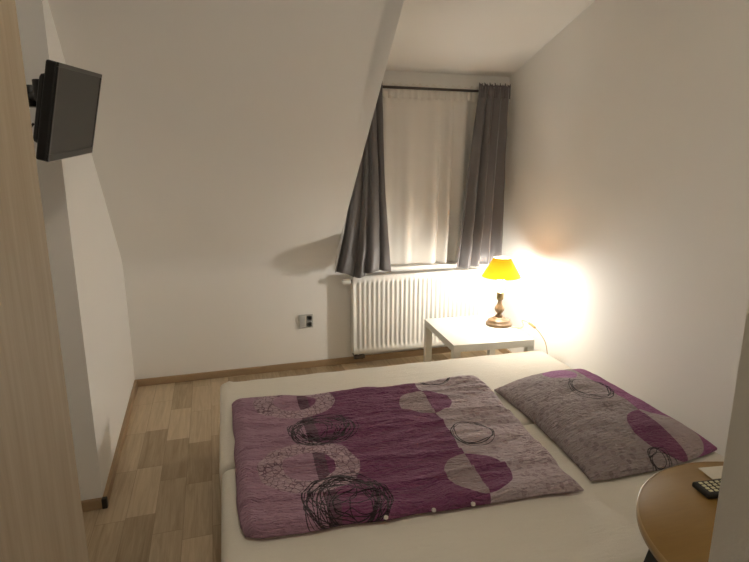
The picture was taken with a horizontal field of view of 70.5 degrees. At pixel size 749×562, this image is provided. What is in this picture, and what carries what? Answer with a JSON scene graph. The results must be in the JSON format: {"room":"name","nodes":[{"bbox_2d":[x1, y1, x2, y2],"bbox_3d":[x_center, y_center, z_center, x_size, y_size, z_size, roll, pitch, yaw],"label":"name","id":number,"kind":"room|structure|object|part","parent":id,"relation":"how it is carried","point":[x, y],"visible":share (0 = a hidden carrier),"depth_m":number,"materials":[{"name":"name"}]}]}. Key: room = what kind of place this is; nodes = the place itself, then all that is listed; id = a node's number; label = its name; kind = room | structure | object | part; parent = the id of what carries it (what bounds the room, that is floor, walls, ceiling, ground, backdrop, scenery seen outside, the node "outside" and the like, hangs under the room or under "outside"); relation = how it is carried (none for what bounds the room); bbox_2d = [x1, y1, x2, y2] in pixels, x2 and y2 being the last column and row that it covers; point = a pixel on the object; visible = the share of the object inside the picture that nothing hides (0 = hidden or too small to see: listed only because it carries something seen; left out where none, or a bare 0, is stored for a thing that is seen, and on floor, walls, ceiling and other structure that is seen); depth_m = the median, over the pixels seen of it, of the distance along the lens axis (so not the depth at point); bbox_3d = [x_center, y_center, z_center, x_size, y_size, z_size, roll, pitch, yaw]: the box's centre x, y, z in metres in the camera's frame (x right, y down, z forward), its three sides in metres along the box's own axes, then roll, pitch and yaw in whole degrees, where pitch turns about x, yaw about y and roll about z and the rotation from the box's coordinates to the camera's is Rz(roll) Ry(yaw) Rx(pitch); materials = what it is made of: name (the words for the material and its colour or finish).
{"room":"hotel room","nodes":[
{"label":"hotel room","id":0,"kind":"room"},
{"bbox_2d":[15,0,134,500],"bbox_3d":[-1.937,-0.378,2.924,0.820,2.700,1.673,-4,13,-17],"label":"wall","id":1,"kind":"structure","parent":0,"point":[87,273],"depth_m":2.47,"materials":[{"name":"paint"}]},
{"bbox_2d":[26,79,38,126],"bbox_3d":[-1.280,-0.644,1.928,0.572,0.278,0.135,9,15,36],"label":"bracket","id":2,"kind":"object","parent":1,"relation":"attached to","point":[32,90],"visible":0.19,"depth_m":1.88,"materials":[{"name":"black plastic"}]},
{"bbox_3d":[-1.181,-0.657,1.862,0.187,0.032,0.027,11,17,42],"label":"arm","id":3,"kind":"part","parent":2,"relation":"part of","materials":[{"name":"black plastic"}]},
{"bbox_2d":[33,60,101,162],"bbox_3d":[-1.055,-0.582,1.833,0.125,0.339,0.508,-3,13,-12],"label":"television","id":4,"kind":"object","parent":2,"relation":"attached to","point":[67,103],"visible":0.99,"depth_m":1.72,"materials":[{"name":"black plastic"}]},
{"bbox_3d":[-1.063,-0.587,1.829,0.064,0.300,0.484,11,14,-16],"label":"casing","id":5,"kind":"part","parent":4,"relation":"part of","materials":[{"name":"black plastic"}]},
{"bbox_2d":[81,497,101,511],"bbox_3d":[-1.594,1.079,2.443,0.620,0.055,0.018,-4,13,-17],"label":"baseboard","id":6,"kind":"structure","parent":1,"relation":"attached to","point":[90,504],"depth_m":2.51,"materials":[{"name":"brown wood"}]},
{"bbox_2d":[101,496,107,508],"bbox_3d":[-1.290,1.060,2.535,0.024,0.053,0.024,-4,13,-17],"label":"trim","id":7,"kind":"structure","parent":1,"relation":"attached to","point":[104,500],"depth_m":2.52,"materials":[{"name":"black plastic"}]},
{"bbox_2d":[103,380,137,503],"bbox_3d":[-1.527,0.908,3.231,0.018,0.055,1.486,-4,13,-18],"label":"baseboard","id":8,"kind":"structure","parent":1,"relation":"attached to","point":[112,473],"depth_m":3.02,"materials":[{"name":"brown wood"}]},
{"bbox_2d":[48,0,402,283],"bbox_3d":[-0.797,-0.891,2.950,1.559,2.130,2.086,-4,13,-17],"label":"wall","id":9,"kind":"structure","parent":0,"point":[224,129],"depth_m":2.87,"materials":[{"name":"paint"}]},
{"bbox_2d":[83,349,502,561],"bbox_3d":[0.144,1.279,1.791,3.944,0.060,5.743,-4,13,-17],"label":"floor","id":10,"kind":"structure","parent":0,"point":[165,504],"depth_m":2.78,"materials":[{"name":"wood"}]},
{"bbox_2d":[0,0,88,561],"bbox_3d":[-1.002,0.268,0.772,0.833,2.350,0.682,-4,13,-17],"label":"wardrobe","id":11,"kind":"object","parent":10,"relation":"on","point":[42,520],"visible":1,"depth_m":0.98,"materials":[{"name":"beige wood"}]},
{"bbox_2d":[424,315,533,361],"bbox_3d":[0.735,0.564,3.886,0.580,0.450,0.636,-3,13,-12],"label":"side table","id":12,"kind":"object","parent":10,"relation":"on","point":[465,333],"visible":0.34,"depth_m":3.72,"materials":[{"name":"white paint"}]},
{"bbox_3d":[0.413,0.540,4.115,0.050,0.400,0.050,-3,13,-12],"label":"leg","id":13,"kind":"part","parent":12,"relation":"part of","materials":[{"name":"white paint"}]},
{"bbox_3d":[0.539,0.661,3.556,0.050,0.400,0.050,-3,13,-12],"label":"leg","id":14,"kind":"part","parent":12,"relation":"part of","materials":[{"name":"white paint"}]},
{"bbox_3d":[0.931,0.516,4.226,0.050,0.400,0.050,-3,13,-12],"label":"leg","id":15,"kind":"part","parent":12,"relation":"part of","materials":[{"name":"white paint"}]},
{"bbox_2d":[482,256,547,353],"bbox_3d":[1.035,0.306,3.898,0.512,0.960,0.278,3,13,16],"label":"table lamp","id":16,"kind":"object","parent":12,"relation":"on","point":[501,269],"visible":0.92,"depth_m":3.82,"materials":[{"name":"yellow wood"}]},
{"bbox_3d":[0.922,0.198,3.908,0.072,0.138,0.072,-4,13,-17],"label":"stem","id":17,"kind":"part","parent":16,"relation":"part of","materials":[{"name":"brown wood"}]},
{"bbox_3d":[0.922,0.028,3.871,0.060,0.111,0.060,-4,13,-17],"label":"bulb","id":18,"kind":"part","parent":16,"relation":"part of","materials":[{"name":"white glass"}]},
{"bbox_3d":[0.922,-0.101,3.843,0.278,0.140,0.278,-4,13,-17],"label":"lampshade","id":19,"kind":"part","parent":16,"relation":"part of","materials":[{"name":"yellow fabric"}]},
{"bbox_3d":[1.131,0.551,3.850,0.318,0.502,0.199,0,12,1],"label":"cord","id":20,"kind":"part","parent":16,"relation":"part of","materials":[{"name":"white plastic"}]},
{"bbox_3d":[1.057,0.637,3.667,0.050,0.400,0.050,-3,13,-12],"label":"leg","id":21,"kind":"part","parent":12,"relation":"part of","materials":[{"name":"white paint"}]},
{"bbox_2d":[636,461,723,561],"bbox_3d":[1.004,0.977,1.297,0.750,0.740,0.731,-10,15,-37],"label":"round table","id":22,"kind":"object","parent":10,"relation":"on","point":[675,521],"visible":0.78,"depth_m":1.33,"materials":[{"name":"brown wood"}]},
{"bbox_3d":[0.597,0.981,1.340,0.189,0.714,0.056,1,12,5],"label":"leg","id":23,"kind":"part","parent":22,"relation":"part of","materials":[{"name":"black metal"}]},
{"bbox_2d":[692,479,720,498],"bbox_3d":[0.967,0.558,1.438,0.190,0.018,0.062,-2,12,-9],"label":"remote control","id":24,"kind":"object","parent":22,"relation":"on","point":[709,489],"visible":0.34,"depth_m":1.42,"materials":[{"name":"black plastic"}]},
{"bbox_2d":[698,466,722,478],"bbox_3d":[1.004,0.548,1.522,0.120,0.002,0.056,-2,12,-8],"label":"paper card","id":25,"kind":"object","parent":22,"relation":"on","point":[715,472],"visible":0.5,"depth_m":1.52,"materials":[{"name":"white paper"}]},
{"bbox_3d":[0.390,0.991,2.505,2.020,0.200,1.810,-4,13,-17],"label":"bed base","id":26,"kind":"object","parent":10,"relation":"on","visible":0},
{"bbox_2d":[219,350,571,502],"bbox_3d":[0.243,0.698,2.917,2.119,0.199,0.945,-4,13,-17],"label":"mattress","id":27,"kind":"object","parent":26,"relation":"on","point":[496,371],"visible":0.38,"depth_m":3.09,"materials":[{"name":"white fabric"}]},
{"bbox_2d":[221,424,723,561],"bbox_3d":[0.502,0.890,2.055,2.128,0.189,0.984,-4,13,-17],"label":"mattress","id":28,"kind":"object","parent":26,"relation":"on","point":[597,523],"visible":0.3,"depth_m":1.80,"materials":[{"name":"white fabric"}]},
{"bbox_2d":[232,375,583,538],"bbox_3d":[0.072,0.681,2.369,1.367,0.067,1.148,-4,13,-17],"label":"duvet","id":29,"kind":"object","parent":28,"relation":"on","point":[315,462],"visible":1,"depth_m":2.15,"materials":[{"name":"purple fabric"}]},
{"bbox_2d":[494,369,716,480],"bbox_3d":[1.042,0.611,2.609,0.708,0.102,1.028,-4,13,-17],"label":"pillow","id":30,"kind":"object","parent":28,"relation":"on","point":[607,431],"visible":1,"depth_m":2.37,"materials":[{"name":"grey fabric"}]},
{"bbox_2d":[125,70,509,379],"bbox_3d":[-0.325,-0.552,4.197,3.134,2.500,0.170,-4,13,-17],"label":"wall","id":31,"kind":"structure","parent":0,"point":[182,327],"depth_m":4.09,"materials":[{"name":"paint"}]},
{"bbox_2d":[136,346,450,386],"bbox_3d":[-0.344,0.664,4.354,2.994,0.055,0.018,-4,13,-17],"label":"baseboard","id":32,"kind":"structure","parent":31,"relation":"attached to","point":[345,360],"depth_m":4.22,"materials":[{"name":"brown wood"}]},
{"bbox_2d":[299,314,312,328],"bbox_3d":[-0.545,0.321,4.216,0.114,0.112,0.018,-4,13,-17],"label":"wall socket","id":33,"kind":"object","parent":31,"relation":"attached to","point":[305,321],"visible":1,"depth_m":4.21,"materials":[{"name":"plastic"}]},
{"bbox_2d":[342,268,479,358],"bbox_3d":[0.307,0.263,4.415,1.182,0.692,0.119,-4,13,-17],"label":"radiator","id":34,"kind":"object","parent":31,"relation":"attached to","point":[389,311],"visible":0.84,"depth_m":4.34,"materials":[{"name":"metal"}]},
{"bbox_2d":[354,268,478,277],"bbox_3d":[0.350,0.232,4.399,1.087,0.625,0.076,-4,13,-17],"label":"grille","id":35,"kind":"object","parent":34,"relation":"attached to","point":[471,272],"depth_m":4.36,"materials":[{"name":"metal"}]},
{"bbox_2d":[383,85,478,91],"bbox_3d":[0.401,-1.474,4.080,1.390,0.044,0.100,-4,13,-17],"label":"curtain rod","id":36,"kind":"object","parent":31,"relation":"attached to","point":[384,86],"visible":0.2,"depth_m":4.04,"materials":[{"name":"metal"}]},
{"bbox_2d":[335,81,390,277],"bbox_3d":[-0.093,-0.750,3.933,0.439,1.471,0.181,-4,13,-17],"label":"curtain","id":37,"kind":"object","parent":36,"relation":"hanging from","point":[365,248],"visible":0.67,"depth_m":3.97,"materials":[{"name":"grey fabric"}]},
{"bbox_2d":[382,82,478,264],"bbox_3d":[0.471,-0.835,4.247,1.042,1.405,0.083,-3,13,-15],"label":"sheer curtain","id":38,"kind":"object","parent":36,"relation":"hanging from","point":[428,134],"visible":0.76,"depth_m":4.22,"materials":[{"name":"white fabric"}]},
{"bbox_2d":[457,82,510,268],"bbox_3d":[0.876,-0.830,4.223,0.464,1.448,0.180,-4,13,-17],"label":"curtain","id":39,"kind":"object","parent":36,"relation":"hanging from","point":[481,236],"visible":1,"depth_m":4.23,"materials":[{"name":"grey fabric"}]},
{"bbox_2d":[379,262,488,270],"bbox_3d":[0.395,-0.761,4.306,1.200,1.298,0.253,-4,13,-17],"label":"window sill","id":40,"kind":"structure","parent":31,"relation":"in","point":[437,264],"depth_m":4.32,"materials":[{"name":"white stone"}]},
{"bbox_2d":[327,0,403,251],"bbox_3d":[-0.064,-0.915,3.082,0.090,1.918,2.018,-4,13,-17],"label":"wall","id":41,"kind":"structure","parent":0,"point":[335,237],"depth_m":3.00,"materials":[{"name":"paint"}]},
{"bbox_2d":[386,0,594,76],"bbox_3d":[0.644,-1.702,3.358,1.619,0.536,1.700,-4,13,-17],"label":"ceiling","id":42,"kind":"structure","parent":0,"point":[466,37],"depth_m":3.51,"materials":[{"name":"paint"}]},
{"bbox_2d":[502,0,748,456],"bbox_3d":[1.576,-0.397,2.771,0.536,2.800,4.013,-4,13,-17],"label":"wall","id":43,"kind":"structure","parent":0,"point":[626,217],"depth_m":2.90,"materials":[{"name":"paint"}]},
{"bbox_2d":[498,349,511,353],"bbox_3d":[1.488,0.960,2.990,0.017,0.055,3.741,-3,13,-12],"label":"baseboard","id":44,"kind":"structure","parent":43,"relation":"attached to","point":[503,351],"depth_m":4.60,"materials":[{"name":"brown wood"}]},
{"bbox_2d":[708,302,748,561],"bbox_3d":[0.307,0.169,0.401,3.396,2.700,0.100,-4,13,-17],"label":"wall","id":45,"kind":"structure","parent":0,"point":[730,537],"depth_m":0.43,"materials":[{"name":"paint"}]}
]}

